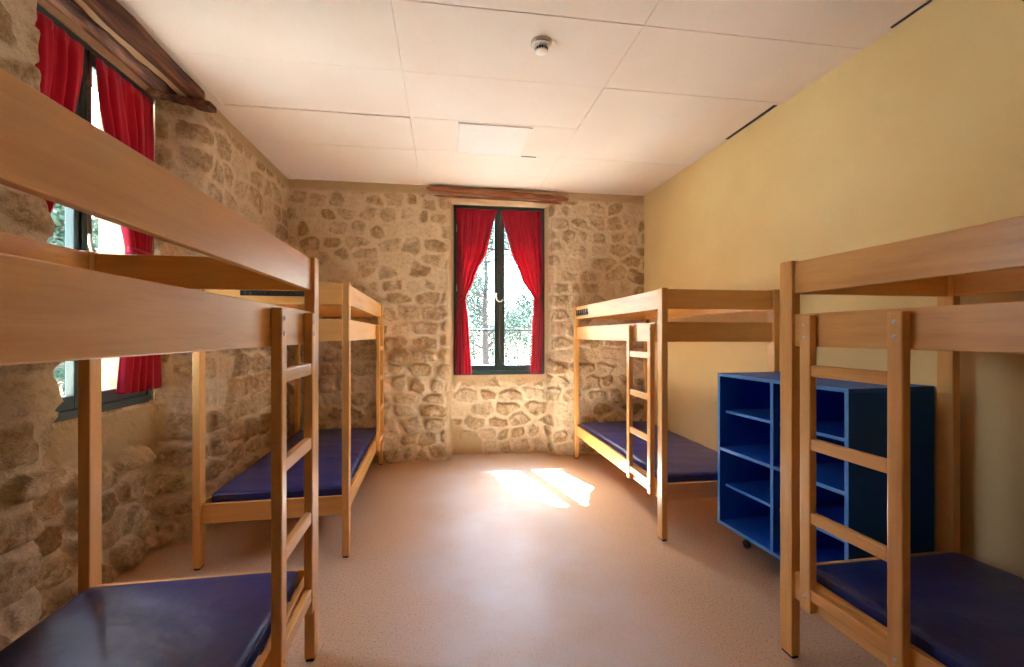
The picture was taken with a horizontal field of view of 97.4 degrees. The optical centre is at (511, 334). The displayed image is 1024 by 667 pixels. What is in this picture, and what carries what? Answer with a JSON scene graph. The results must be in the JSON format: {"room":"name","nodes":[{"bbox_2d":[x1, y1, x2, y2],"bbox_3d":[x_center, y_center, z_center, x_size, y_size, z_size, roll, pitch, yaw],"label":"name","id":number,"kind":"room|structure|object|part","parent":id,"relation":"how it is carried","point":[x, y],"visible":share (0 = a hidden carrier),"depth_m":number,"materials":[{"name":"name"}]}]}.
{"room":"dormitory","nodes":[
{"label":"dormitory","id":0,"kind":"room"},
{"bbox_2d":[0,0,290,650],"bbox_3d":[-2.131,-0.100,1.502,0.627,3.400,7.600,0,0,-8],"label":"wall","id":1,"kind":"structure","parent":0,"point":[147,447],"depth_m":2.75,"materials":[{"name":"stone"}]},
{"bbox_2d":[36,3,153,422],"bbox_3d":[-2.281,-0.565,2.400,0.134,2.070,1.200,0,0,-8],"label":"window","id":2,"kind":"structure","parent":1,"relation":"in","point":[78,225],"depth_m":2.38,"materials":[{"name":"green paint"}]},
{"bbox_2d":[35,9,83,375],"bbox_3d":[-2.195,-0.578,2.124,0.076,1.848,0.472,0,0,-8],"label":"curtain","id":3,"kind":"object","parent":2,"relation":"hanging from","point":[60,64],"visible":0.09,"depth_m":2.19,"materials":[{"name":"red fabric"}]},
{"bbox_3d":[-2.269,-0.572,2.145,0.044,1.909,0.506,0,0,-8],"label":"sash","id":4,"kind":"part","parent":2,"relation":"part of","materials":[{"name":"glass"}]},
{"bbox_3d":[-2.261,-0.569,2.403,0.011,1.898,0.010,0,0,-8],"label":"locking rod","id":5,"kind":"part","parent":2,"relation":"part of","materials":[{"name":"metal"}]},
{"bbox_3d":[-2.230,-0.478,2.399,0.024,0.103,0.092,0,0,-25],"label":"handle","id":6,"kind":"part","parent":2,"relation":"part of","materials":[{"name":"white plastic"}]},
{"bbox_3d":[-2.344,-0.572,2.648,0.044,1.909,0.506,0,0,-8],"label":"sash","id":7,"kind":"part","parent":2,"relation":"part of","materials":[{"name":"green paint"}]},
{"bbox_2d":[95,57,161,394],"bbox_3d":[-2.274,-0.578,2.693,0.080,1.848,0.523,0,0,-11],"label":"curtain","id":8,"kind":"object","parent":2,"relation":"hanging from","point":[126,113],"visible":0.39,"depth_m":2.68,"materials":[{"name":"red fabric"}]},
{"bbox_2d":[45,0,176,94],"bbox_3d":[-2.195,-1.618,2.352,0.130,0.069,1.300,0,0,-8],"label":"wooden beam","id":9,"kind":"structure","parent":1,"relation":"attached to","point":[70,9],"depth_m":2.46,"materials":[{"name":"brown wood"}]},
{"bbox_2d":[37,0,205,103],"bbox_3d":[-2.282,-1.614,2.390,0.550,0.092,1.360,0,0,-8],"label":"trim","id":10,"kind":"structure","parent":1,"relation":"attached to","point":[73,25],"depth_m":2.48,"materials":[{"name":"beige paint"}]},
{"bbox_2d":[82,0,204,99],"bbox_3d":[-1.947,-1.618,1.841,0.122,0.082,2.415,0,0,-8],"label":"wooden beam","id":11,"kind":"structure","parent":1,"relation":"attached to","point":[115,16],"depth_m":2.44,"materials":[{"name":"brown wood"}]},
{"bbox_2d":[145,88,216,112],"bbox_3d":[-2.199,-1.558,2.999,0.373,0.056,0.117,0,0,-23],"label":"wooden block","id":12,"kind":"object","parent":1,"relation":"attached to","point":[199,104],"visible":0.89,"depth_m":2.97,"materials":[{"name":"brown wood"}]},
{"bbox_2d":[287,179,643,463],"bbox_3d":[-0.486,-0.100,5.297,5.000,3.400,0.578,0,0,-8],"label":"wall","id":13,"kind":"structure","parent":0,"point":[393,243],"depth_m":5.01,"materials":[{"name":"stone"}]},
{"bbox_2d":[427,186,567,201],"bbox_3d":[-0.146,-1.593,5.086,1.610,0.090,0.087,0,0,-8],"label":"wooden lintel","id":14,"kind":"object","parent":13,"relation":"attached to","point":[505,194],"visible":1,"depth_m":5.06,"materials":[{"name":"brown wood"}]},
{"bbox_2d":[433,195,561,203],"bbox_3d":[-0.151,-1.539,5.119,1.470,0.040,0.062,0,0,-8],"label":"wooden lintel","id":15,"kind":"object","parent":13,"relation":"attached to","point":[452,196],"visible":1,"depth_m":5.08,"materials":[{"name":"brown wood"}]},
{"bbox_2d":[454,204,544,374],"bbox_3d":[-0.148,-0.525,5.339,1.200,2.070,0.134,0,0,-8],"label":"window","id":16,"kind":"structure","parent":13,"relation":"in","point":[499,367],"depth_m":5.33,"materials":[{"name":"green paint"}]},
{"bbox_2d":[455,208,497,374],"bbox_3d":[-0.413,-0.506,5.265,0.500,1.933,0.079,0,0,-12],"label":"curtain","id":17,"kind":"object","parent":16,"relation":"hanging from","point":[474,226],"visible":1,"depth_m":5.23,"materials":[{"name":"red fabric"}]},
{"bbox_3d":[-0.403,-0.531,5.327,0.506,1.909,0.044,0,0,-8],"label":"sash","id":18,"kind":"part","parent":16,"relation":"part of","materials":[{"name":"clear glass"}]},
{"bbox_3d":[-0.145,-0.529,5.319,0.010,1.898,0.011,0,0,-8],"label":"locking rod","id":19,"kind":"part","parent":16,"relation":"part of","materials":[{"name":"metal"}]},
{"bbox_3d":[0.100,-0.531,5.402,0.506,1.909,0.044,0,0,-8],"label":"sash","id":20,"kind":"part","parent":16,"relation":"part of","materials":[{"name":"clear glass"}]},
{"bbox_2d":[502,210,542,373],"bbox_3d":[0.127,-0.507,5.330,0.496,1.930,0.080,0,0,-10],"label":"curtain","id":21,"kind":"object","parent":16,"relation":"hanging from","point":[523,229],"visible":1,"depth_m":5.34,"materials":[{"name":"red fabric"}]},
{"bbox_2d":[448,186,558,207],"bbox_3d":[-0.107,-1.593,5.236,1.270,0.135,0.250,0,0,-8],"label":"trim","id":22,"kind":"structure","parent":13,"relation":"attached to","point":[458,201],"depth_m":5.17,"materials":[{"name":"beige paint"}]},
{"bbox_2d":[112,451,886,666],"bbox_3d":[0.066,1.475,1.931,4.900,0.150,7.400,0,0,-8],"label":"floor","id":23,"kind":"structure","parent":0,"point":[521,559],"depth_m":2.61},
{"bbox_2d":[0,68,317,666],"bbox_3d":[-1.103,0.532,0.877,0.910,1.735,2.126,0,0,-10],"label":"bunk bed","id":24,"kind":"object","parent":23,"relation":"on","point":[58,303],"visible":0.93,"depth_m":1.01,"materials":[{"name":"brown wood"}]},
{"bbox_3d":[-1.703,0.526,1.816,0.042,1.723,0.068,0,0,-10],"label":"post","id":25,"kind":"part","parent":24,"relation":"part of","materials":[{"name":"brown wood"}]},
{"bbox_2d":[0,571,297,666],"bbox_3d":[-1.115,1.005,0.875,0.781,0.087,1.936,0,0,-10],"label":"mattress","id":26,"kind":"object","parent":24,"relation":"on","point":[222,621],"visible":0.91,"depth_m":1.50,"materials":[{"name":"blue fabric"}]},
{"bbox_3d":[-1.288,1.073,1.889,0.801,0.117,0.024,0,0,-10],"label":"rail","id":27,"kind":"part","parent":24,"relation":"part of","materials":[{"name":"brown wood"}]},
{"bbox_3d":[-0.705,1.073,0.945,0.024,0.117,1.984,0,0,-10],"label":"bed rail","id":28,"kind":"part","parent":24,"relation":"part of","materials":[{"name":"brown wood"}]},
{"bbox_3d":[-0.872,0.526,1.958,0.042,1.723,0.068,0,0,-10],"label":"post","id":29,"kind":"part","parent":24,"relation":"part of","materials":[{"name":"brown wood"}]},
{"bbox_2d":[193,282,383,570],"bbox_3d":[-1.638,0.532,3.791,0.910,1.735,2.126,0,0,-10],"label":"bunk bed","id":30,"kind":"object","parent":23,"relation":"on","point":[343,300],"visible":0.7,"depth_m":2.82,"materials":[{"name":"brown wood"}]},
{"bbox_3d":[-1.880,0.526,2.703,0.042,1.723,0.068,0,0,-10],"label":"post","id":31,"kind":"part","parent":30,"relation":"part of","materials":[{"name":"brown wood"}]},
{"bbox_3d":[-2.060,1.073,3.713,0.024,0.117,1.984,0,0,-10],"label":"bed rail","id":32,"kind":"part","parent":30,"relation":"part of","materials":[{"name":"brown wood"}]},
{"bbox_3d":[-1.465,1.073,2.777,0.801,0.117,0.024,0,0,-10],"label":"rail","id":33,"kind":"part","parent":30,"relation":"part of","materials":[{"name":"brown wood"}]},
{"bbox_2d":[212,428,375,502],"bbox_3d":[-1.650,1.005,3.788,0.781,0.087,1.936,0,0,-10],"label":"mattress","id":34,"kind":"object","parent":30,"relation":"on","point":[254,483],"visible":0.7,"depth_m":3.18,"materials":[{"name":"blue fabric"}]},
{"bbox_3d":[-2.249,0.526,4.722,0.042,1.723,0.068,0,0,-10],"label":"post","id":35,"kind":"part","parent":30,"relation":"part of","materials":[{"name":"brown wood"}]},
{"bbox_3d":[-1.051,0.526,2.855,0.042,1.723,0.068,0,0,-10],"label":"post","id":36,"kind":"part","parent":30,"relation":"part of","materials":[{"name":"brown wood"}]},
{"bbox_3d":[-1.240,1.073,3.863,0.024,0.117,1.984,0,0,-10],"label":"bed rail","id":37,"kind":"part","parent":30,"relation":"part of","materials":[{"name":"brown wood"}]},
{"bbox_3d":[-1.420,0.526,4.873,0.042,1.723,0.068,0,0,-10],"label":"post","id":38,"kind":"part","parent":30,"relation":"part of","materials":[{"name":"brown wood"}]},
{"bbox_2d":[574,288,778,540],"bbox_3d":[1.285,0.539,4.160,0.910,1.722,2.126,0,0,-8],"label":"bunk bed","id":39,"kind":"object","parent":23,"relation":"on","point":[661,304],"visible":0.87,"depth_m":3.18,"materials":[{"name":"brown wood"}]},
{"bbox_3d":[0.729,0.533,5.114,0.042,1.710,0.068,0,0,-8],"label":"post","id":40,"kind":"part","parent":39,"relation":"part of","materials":[{"name":"brown wood"}]},
{"bbox_3d":[0.885,1.076,4.100,0.024,0.116,1.984,0,0,-8],"label":"bed rail","id":41,"kind":"part","parent":39,"relation":"part of","materials":[{"name":"brown wood"}]},
{"bbox_3d":[1.563,0.533,5.238,0.042,1.710,0.068,0,0,-8],"label":"post","id":42,"kind":"part","parent":39,"relation":"part of","materials":[{"name":"brown wood"}]},
{"bbox_2d":[581,421,717,482],"bbox_3d":[1.297,1.005,4.162,0.781,0.088,1.936,0,0,-8],"label":"mattress","id":43,"kind":"object","parent":39,"relation":"on","point":[688,460],"visible":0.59,"depth_m":3.76,"materials":[{"name":"blue plastic"}]},
{"bbox_3d":[1.031,0.533,3.085,0.042,1.710,0.068,0,0,-8],"label":"post","id":44,"kind":"part","parent":39,"relation":"part of","materials":[{"name":"brown wood"}]},
{"bbox_3d":[1.449,1.076,3.145,0.801,0.116,0.024,0,0,-8],"label":"rail","id":45,"kind":"part","parent":39,"relation":"part of","materials":[{"name":"brown wood"}]},
{"bbox_3d":[1.865,0.533,3.209,0.042,1.710,0.068,0,0,-8],"label":"post","id":46,"kind":"part","parent":39,"relation":"part of","materials":[{"name":"brown wood"}]},
{"bbox_2d":[718,372,933,562],"bbox_3d":[1.733,0.827,2.619,0.525,1.147,0.920,0,0,-13],"label":"cubby shelf","id":47,"kind":"object","parent":23,"relation":"on","point":[849,414],"visible":0.59,"depth_m":2.55,"materials":[{"name":"blue laminate"}]},
{"bbox_3d":[1.635,0.761,3.058,0.522,0.977,0.020,0,0,-13],"label":"panel","id":48,"kind":"part","parent":47,"relation":"part of","materials":[{"name":"blue laminate"}]},
{"bbox_3d":[1.734,1.240,2.619,0.522,0.020,0.880,0,0,-13],"label":"panel","id":49,"kind":"part","parent":47,"relation":"part of","materials":[{"name":"blue laminate"}]},
{"bbox_3d":[1.734,0.263,2.619,0.522,0.020,0.920,0,0,-13],"label":"panel","id":50,"kind":"part","parent":47,"relation":"part of","materials":[{"name":"blue laminate"}]},
{"bbox_3d":[1.834,0.761,2.180,0.522,0.977,0.020,0,0,-13],"label":"panel","id":51,"kind":"part","parent":47,"relation":"part of","materials":[{"name":"blue laminate"}]},
{"bbox_2d":[780,216,1023,666],"bbox_3d":[1.793,0.539,1.032,0.910,1.722,2.126,0,0,-9],"label":"bunk bed","id":52,"kind":"object","parent":23,"relation":"on","point":[986,258],"visible":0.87,"depth_m":1.67,"materials":[{"name":"brown wood"}]},
{"bbox_3d":[1.221,0.533,1.977,0.042,1.710,0.068,0,0,-9],"label":"post","id":53,"kind":"part","parent":52,"relation":"part of","materials":[{"name":"brown wood"}]},
{"bbox_3d":[1.395,1.076,0.966,0.024,0.116,1.984,0,0,-9],"label":"bed rail","id":54,"kind":"part","parent":52,"relation":"part of","materials":[{"name":"brown wood"}]},
{"bbox_3d":[1.636,1.076,2.048,0.801,0.116,0.024,0,0,-9],"label":"rail","id":55,"kind":"part","parent":52,"relation":"part of","materials":[{"name":"brown wood"}]},
{"bbox_2d":[816,552,1023,666],"bbox_3d":[1.805,1.005,1.034,0.781,0.088,1.936,0,0,-9],"label":"mattress","id":56,"kind":"object","parent":52,"relation":"on","point":[965,611],"visible":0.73,"depth_m":1.64,"materials":[{"name":"blue fabric"}]},
{"bbox_3d":[2.052,0.533,2.116,0.042,1.710,0.068,0,0,-9],"label":"post","id":57,"kind":"part","parent":52,"relation":"part of","materials":[{"name":"brown wood"}]},
{"bbox_2d":[116,0,936,195],"bbox_3d":[0.066,-1.705,1.931,4.900,0.110,7.400,0,0,-8],"label":"ceiling","id":58,"kind":"structure","parent":0,"point":[625,96],"depth_m":2.85,"materials":[{"name":"paint"}]},
{"bbox_2d":[457,122,532,157],"bbox_3d":[-0.168,-1.652,3.842,0.590,0.012,0.590,0,0,-8],"label":"recessed light","id":59,"kind":"object","parent":58,"relation":"in","point":[486,139],"visible":1,"depth_m":3.79,"materials":[{"name":"white plastic"}]},
{"bbox_2d":[530,35,551,55],"bbox_3d":[0.166,-1.631,2.552,0.122,0.059,0.122,0,0,-8],"label":"smoke detector","id":60,"kind":"object","parent":58,"relation":"attached to","point":[541,44],"visible":1,"depth_m":2.52,"materials":[{"name":"grey plastic"}]},
{"bbox_2d":[534,44,547,52],"bbox_3d":[0.166,-1.616,2.552,0.078,0.016,0.077,0,0,43],"label":"vent","id":61,"kind":"object","parent":60,"relation":"attached to","point":[538,48],"depth_m":2.53,"materials":[{"name":"plastic"}]},
{"bbox_2d":[643,0,1023,578],"bbox_3d":[2.225,-0.180,2.151,0.200,3.160,7.006,0,0,-10],"label":"wall","id":62,"kind":"structure","parent":0,"point":[919,132],"depth_m":2.50,"materials":[{"name":"yellow paint"}]},
{"bbox_2d":[726,105,776,138],"bbox_3d":[1.859,-1.659,3.527,0.027,0.005,0.570,0,0,-8],"label":"trim","id":63,"kind":"structure","parent":62,"relation":"attached to","point":[773,106],"depth_m":3.49,"materials":[{"name":"plastic"}]},
{"bbox_2d":[890,0,931,27],"bbox_3d":[2.062,-1.659,2.329,0.015,0.005,0.200,0,0,-8],"label":"trim","id":64,"kind":"structure","parent":62,"relation":"attached to","point":[929,1],"depth_m":2.32,"materials":[{"name":"plastic"}]},
{"label":"outside","id":65,"kind":"structure","parent":0,"visible":0},
{"bbox_2d":[471,359,529,364],"bbox_3d":[-2.430,2.500,16.320,60.000,0.200,57.000,0,0,-8],"label":"ground","id":66,"kind":"structure","parent":65,"point":[472,359],"depth_m":40.81,"materials":[{"name":"white"}]},
{"bbox_2d":[47,203,98,395],"bbox_3d":[-8.038,-0.758,7.203,3.790,6.330,3.921,0,0,-40],"label":"tree","id":67,"kind":"object","parent":66,"relation":"on","point":[57,214],"visible":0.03,"depth_m":7.27,"materials":[{"name":"green plant"}]},
{"bbox_2d":[56,216,98,395],"bbox_3d":[-11.738,-0.700,12.647,5.800,6.200,4.600,0,0,-43],"label":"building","id":68,"kind":"structure","parent":66,"relation":"on","point":[93,217],"depth_m":10.79,"materials":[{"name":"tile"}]},
{"bbox_2d":[466,234,493,357],"bbox_3d":[-2.609,-0.770,11.419,4.021,6.368,4.551,0,0,-41],"label":"tree","id":69,"kind":"object","parent":66,"relation":"on","point":[469,308],"visible":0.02,"depth_m":10.77,"materials":[{"name":"green plant"}]},
{"bbox_2d":[466,224,533,364],"bbox_3d":[-1.039,-1.531,17.326,5.255,7.877,5.464,0,0,-5],"label":"tree","id":70,"kind":"object","parent":66,"relation":"on","point":[475,294],"visible":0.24,"depth_m":16.96,"materials":[{"name":"green plant"}]},
{"bbox_2d":[469,286,531,364],"bbox_3d":[-1.925,-0.190,23.844,15.140,5.187,3.176,0,0,-10],"label":"hedge","id":71,"kind":"object","parent":66,"relation":"on","point":[478,362],"visible":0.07,"depth_m":24.04,"materials":[{"name":"green plant"}]},
{"bbox_2d":[482,235,533,358],"bbox_3d":[1.709,-0.951,12.356,5.332,6.749,3.790,0,0,-5],"label":"tree","id":72,"kind":"object","parent":66,"relation":"on","point":[526,336],"visible":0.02,"depth_m":12.29,"materials":[{"name":"green plant"}]}
]}

